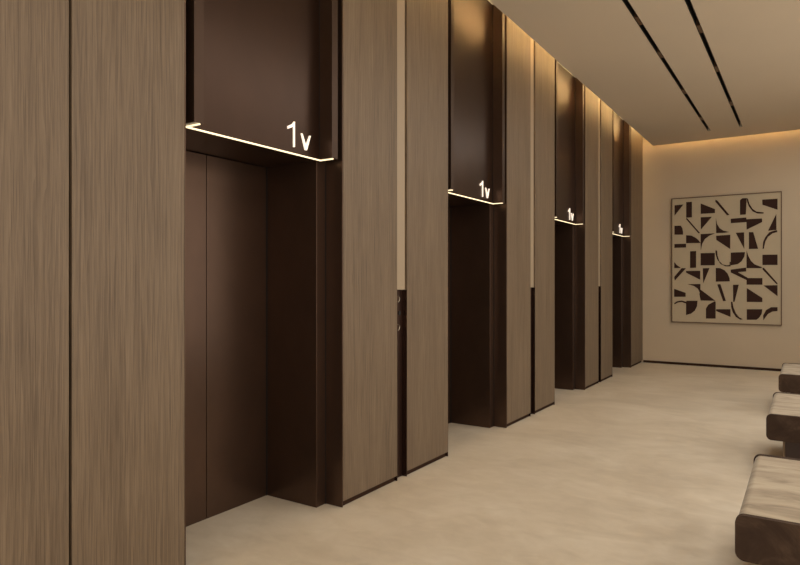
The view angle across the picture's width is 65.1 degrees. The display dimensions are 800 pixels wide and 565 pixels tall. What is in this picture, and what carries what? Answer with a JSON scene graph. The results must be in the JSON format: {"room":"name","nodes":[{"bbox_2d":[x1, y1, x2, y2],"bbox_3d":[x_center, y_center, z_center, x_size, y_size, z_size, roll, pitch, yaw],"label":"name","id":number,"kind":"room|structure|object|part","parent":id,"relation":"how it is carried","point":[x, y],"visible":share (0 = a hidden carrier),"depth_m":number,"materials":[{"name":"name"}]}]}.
{"room":"elevator lobby","nodes":[
{"label":"elevator lobby","id":0,"kind":"room"},
{"bbox_2d":[186,362,784,564],"bbox_3d":[1.775,1.450,3.825,5.150,0.100,14.950,0,0,33],"label":"floor","id":1,"kind":"structure","parent":0,"point":[647,463],"depth_m":4.08,"materials":[{"name":"beige stone"}]},
{"bbox_2d":[735,454,799,564],"bbox_3d":[2.281,1.175,2.637,1.450,0.450,1.100,0,0,33],"label":"upholstered bench","id":2,"kind":"object","parent":1,"relation":"on","point":[767,524],"visible":1,"depth_m":2.57,"materials":[{"name":"fabric"}]},
{"bbox_3d":[1.990,1.044,2.188,1.450,0.187,0.030,0,0,33],"label":"panel","id":3,"kind":"part","parent":2,"relation":"part of","materials":[{"name":"fabric"}]},
{"bbox_2d":[739,456,799,522],"bbox_3d":[2.281,1.044,2.637,1.438,0.181,1.040,0,0,33],"label":"seat","id":4,"kind":"object","parent":2,"relation":"on","point":[772,492],"depth_m":2.87,"materials":[{"name":"fabric"}]},
{"bbox_3d":[2.573,1.044,3.086,1.450,0.187,0.030,0,0,33],"label":"panel","id":5,"kind":"part","parent":2,"relation":"part of","materials":[{"name":"fabric"}]},
{"bbox_2d":[766,392,799,458],"bbox_3d":[3.556,1.175,4.600,1.450,0.450,1.100,0,0,33],"label":"upholstered bench","id":6,"kind":"object","parent":1,"relation":"on","point":[783,418],"visible":0.99,"depth_m":4.53,"materials":[{"name":"fabric"}]},
{"bbox_3d":[3.265,1.044,4.152,1.450,0.187,0.030,0,0,33],"label":"panel","id":7,"kind":"part","parent":6,"relation":"part of","materials":[{"name":"fabric"}]},
{"bbox_2d":[769,393,799,415],"bbox_3d":[3.556,1.044,4.600,1.438,0.181,1.040,0,0,33],"label":"seat","id":8,"kind":"object","parent":6,"relation":"on","point":[786,404],"depth_m":4.90,"materials":[{"name":"fabric"}]},
{"bbox_2d":[779,363,799,393],"bbox_3d":[4.839,1.175,6.575,1.450,0.450,1.100,0,0,33],"label":"upholstered bench","id":9,"kind":"object","parent":1,"relation":"on","point":[789,377],"visible":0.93,"depth_m":6.48,"materials":[{"name":"fabric"}]},
{"bbox_3d":[4.548,1.044,6.127,1.450,0.187,0.030,0,0,33],"label":"panel","id":10,"kind":"part","parent":9,"relation":"part of","materials":[{"name":"fabric"}]},
{"bbox_2d":[780,363,799,374],"bbox_3d":[4.839,1.044,6.575,1.438,0.181,1.040,0,0,33],"label":"seat","id":11,"kind":"object","parent":9,"relation":"on","point":[787,368],"depth_m":6.87,"materials":[{"name":"fabric"}]},
{"bbox_2d":[489,0,799,145],"bbox_3d":[2.093,-2.410,3.535,4.100,0.125,14.610,0,0,33],"label":"ceiling","id":12,"kind":"structure","parent":0,"point":[754,45],"depth_m":6.54,"materials":[{"name":"paint"}]},
{"bbox_2d":[622,0,710,130],"bbox_3d":[1.968,-2.387,5.363,0.040,0.078,10.338,0,0,33],"label":"light","id":13,"kind":"object","parent":12,"relation":"attached to","point":[626,2],"visible":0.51,"depth_m":6.49,"materials":[{"name":"black metal"}]},
{"bbox_2d":[685,0,742,126],"bbox_3d":[2.332,-2.387,5.121,0.040,0.078,10.328,0,0,33],"label":"light","id":14,"kind":"object","parent":12,"relation":"attached to","point":[688,2],"visible":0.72,"depth_m":6.53,"materials":[{"name":"black metal"}]},
{"bbox_2d":[641,130,799,368],"bbox_3d":[5.819,-0.630,10.053,5.150,4.060,0.100,0,0,33],"label":"wall","id":15,"kind":"structure","parent":0,"point":[766,162],"depth_m":10.35,"materials":[{"name":"beige paint"}]},
{"bbox_2d":[643,360,780,370],"bbox_3d":[6.065,1.380,9.826,4.286,0.040,0.012,0,0,33],"label":"baseboard","id":16,"kind":"structure","parent":15,"relation":"attached to","point":[646,361],"depth_m":10.39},
{"bbox_2d":[671,191,781,325],"bbox_3d":[5.325,-0.378,10.287,1.613,2.112,0.040,0,0,33],"label":"framed artwork","id":17,"kind":"object","parent":15,"relation":"attached to","point":[726,250],"visible":1,"depth_m":10.26,"materials":[{"name":"fabric"}]},
{"bbox_3d":[-0.093,-0.630,5.039,0.695,4.060,14.750,0,0,33],"label":"wall","id":18,"kind":"structure","parent":0,"visible":0},
{"bbox_2d":[0,0,68,564],"bbox_3d":[-1.465,-0.627,2.233,0.050,4.054,0.550,0,0,33],"label":"wood wall panel","id":19,"kind":"object","parent":18,"relation":"attached to","point":[34,34],"visible":1,"depth_m":2.34,"materials":[{"name":"brown wood"}]},
{"bbox_2d":[69,0,183,564],"bbox_3d":[-1.164,-0.627,2.697,0.050,4.054,0.531,0,0,33],"label":"wood wall panel","id":20,"kind":"object","parent":18,"relation":"attached to","point":[126,57],"visible":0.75,"depth_m":2.65,"materials":[{"name":"brown wood"}]},
{"bbox_2d":[184,0,342,564],"bbox_3d":[-0.927,-0.627,3.567,0.599,4.053,1.183,0,0,33],"label":"entrance","id":21,"kind":"object","parent":18,"relation":"attached to","point":[263,79],"visible":0.77,"depth_m":3.86,"materials":[{"name":"brown metal"}]},
{"bbox_3d":[-1.297,0.323,3.511,0.040,2.153,0.492,0,0,33],"label":"door","id":22,"kind":"part","parent":21,"relation":"part of","materials":[{"name":"brown metal"}]},
{"bbox_3d":[-1.027,0.323,3.927,0.040,2.153,0.492,0,0,33],"label":"door","id":23,"kind":"part","parent":21,"relation":"part of","materials":[{"name":"brown metal"}]},
{"bbox_2d":[343,0,396,505],"bbox_3d":[-0.207,-0.627,4.171,0.050,4.054,0.610,0,0,33],"label":"wood wall panel","id":24,"kind":"object","parent":18,"relation":"attached to","point":[369,26],"visible":1,"depth_m":4.11,"materials":[{"name":"brown wood"}]},
{"bbox_2d":[395,0,406,480],"bbox_3d":[-0.007,-0.627,4.484,0.052,4.053,0.129,0,0,33],"label":"elevator call panel","id":25,"kind":"object","parent":18,"relation":"attached to","point":[401,292],"visible":0.7,"depth_m":4.49,"materials":[{"name":"brown metal"}]},
{"bbox_3d":[-0.023,0.727,4.494,0.014,1.344,0.129,0,0,33],"label":"button plate","id":26,"kind":"part","parent":25,"relation":"part of","materials":[{"name":"brown metal"}]},
{"bbox_3d":[0.033,0.727,4.532,0.038,1.344,0.004,0,0,33],"label":"trim","id":27,"kind":"part","parent":25,"relation":"part of","materials":[{"name":"black metal"}]},
{"bbox_2d":[405,0,447,474],"bbox_3d":[0.198,-0.627,4.793,0.050,4.054,0.610,0,0,33],"label":"wood wall panel","id":28,"kind":"object","parent":18,"relation":"attached to","point":[426,21],"visible":0.97,"depth_m":4.75,"materials":[{"name":"brown wood"}]},
{"bbox_2d":[445,0,506,455],"bbox_3d":[0.456,-0.627,5.697,0.599,4.053,1.183,0,0,33],"label":"entrance","id":29,"kind":"object","parent":18,"relation":"attached to","point":[477,29],"visible":0.54,"depth_m":6.03,"materials":[{"name":"brown metal"}]},
{"bbox_3d":[0.357,0.323,6.057,0.040,2.153,0.492,0,0,33],"label":"door","id":30,"kind":"part","parent":29,"relation":"part of","materials":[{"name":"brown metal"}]},
{"bbox_2d":[507,17,530,426],"bbox_3d":[1.177,-0.627,6.301,0.050,4.054,0.610,0,0,33],"label":"wood wall panel","id":31,"kind":"object","parent":18,"relation":"attached to","point":[518,41],"visible":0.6,"depth_m":6.25,"materials":[{"name":"brown wood"}]},
{"bbox_2d":[529,38,534,415],"bbox_3d":[1.376,-0.627,6.614,0.052,4.053,0.129,0,0,33],"label":"station","id":32,"kind":"object","parent":18,"relation":"attached to","point":[532,40],"visible":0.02,"depth_m":6.65,"materials":[{"name":"brown metal"}]},
{"bbox_3d":[1.416,0.727,6.662,0.038,1.344,0.004,0,0,33],"label":"trim","id":33,"kind":"part","parent":32,"relation":"part of","materials":[{"name":"black metal"}]},
{"bbox_2d":[531,41,554,412],"bbox_3d":[1.581,-0.627,6.924,0.050,4.054,0.610,0,0,33],"label":"wood wall panel","id":34,"kind":"object","parent":18,"relation":"attached to","point":[544,63],"visible":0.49,"depth_m":6.86,"materials":[{"name":"brown wood"}]},
{"bbox_2d":[553,59,584,404],"bbox_3d":[1.839,-0.627,7.827,0.599,4.053,1.183,0,0,33],"label":"entrance","id":35,"kind":"object","parent":18,"relation":"attached to","point":[569,91],"visible":0.42,"depth_m":8.16,"materials":[{"name":"brown metal"}]},
{"bbox_2d":[585,86,597,388],"bbox_3d":[2.560,-0.627,8.431,0.050,4.054,0.610,0,0,33],"label":"wood wall panel","id":36,"kind":"object","parent":18,"relation":"attached to","point":[591,100],"visible":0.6,"depth_m":8.39,"materials":[{"name":"brown wood"}]},
{"bbox_2d":[597,98,600,382],"bbox_3d":[2.760,-0.627,8.744,0.052,4.053,0.129,0,0,33],"label":"station","id":37,"kind":"object","parent":18,"relation":"attached to","point":[599,286],"visible":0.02,"depth_m":8.77,"materials":[{"name":"brown metal"}]},
{"bbox_3d":[2.800,0.727,8.793,0.038,1.344,0.004,0,0,33],"label":"trim","id":38,"kind":"part","parent":37,"relation":"part of","materials":[{"name":"black metal"}]},
{"bbox_2d":[600,99,611,380],"bbox_3d":[2.964,-0.627,9.054,0.050,4.054,0.610,0,0,33],"label":"wood wall panel","id":39,"kind":"object","parent":18,"relation":"attached to","point":[605,111],"visible":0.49,"depth_m":9.02,"materials":[{"name":"brown wood"}]},
{"bbox_2d":[611,110,630,376],"bbox_3d":[3.223,-0.627,9.958,0.599,4.053,1.183,0,0,33],"label":"entrance","id":40,"kind":"object","parent":18,"relation":"attached to","point":[621,130],"visible":0.38,"depth_m":10.29,"materials":[{"name":"brown metal"}]},
{"bbox_2d":[631,127,642,366],"bbox_3d":[4.008,-0.627,10.660,0.050,4.054,0.846,0,0,33],"label":"wood wall panel","id":41,"kind":"object","parent":18,"relation":"attached to","point":[636,138],"visible":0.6,"depth_m":10.61,"materials":[{"name":"brown wood"}]}
]}

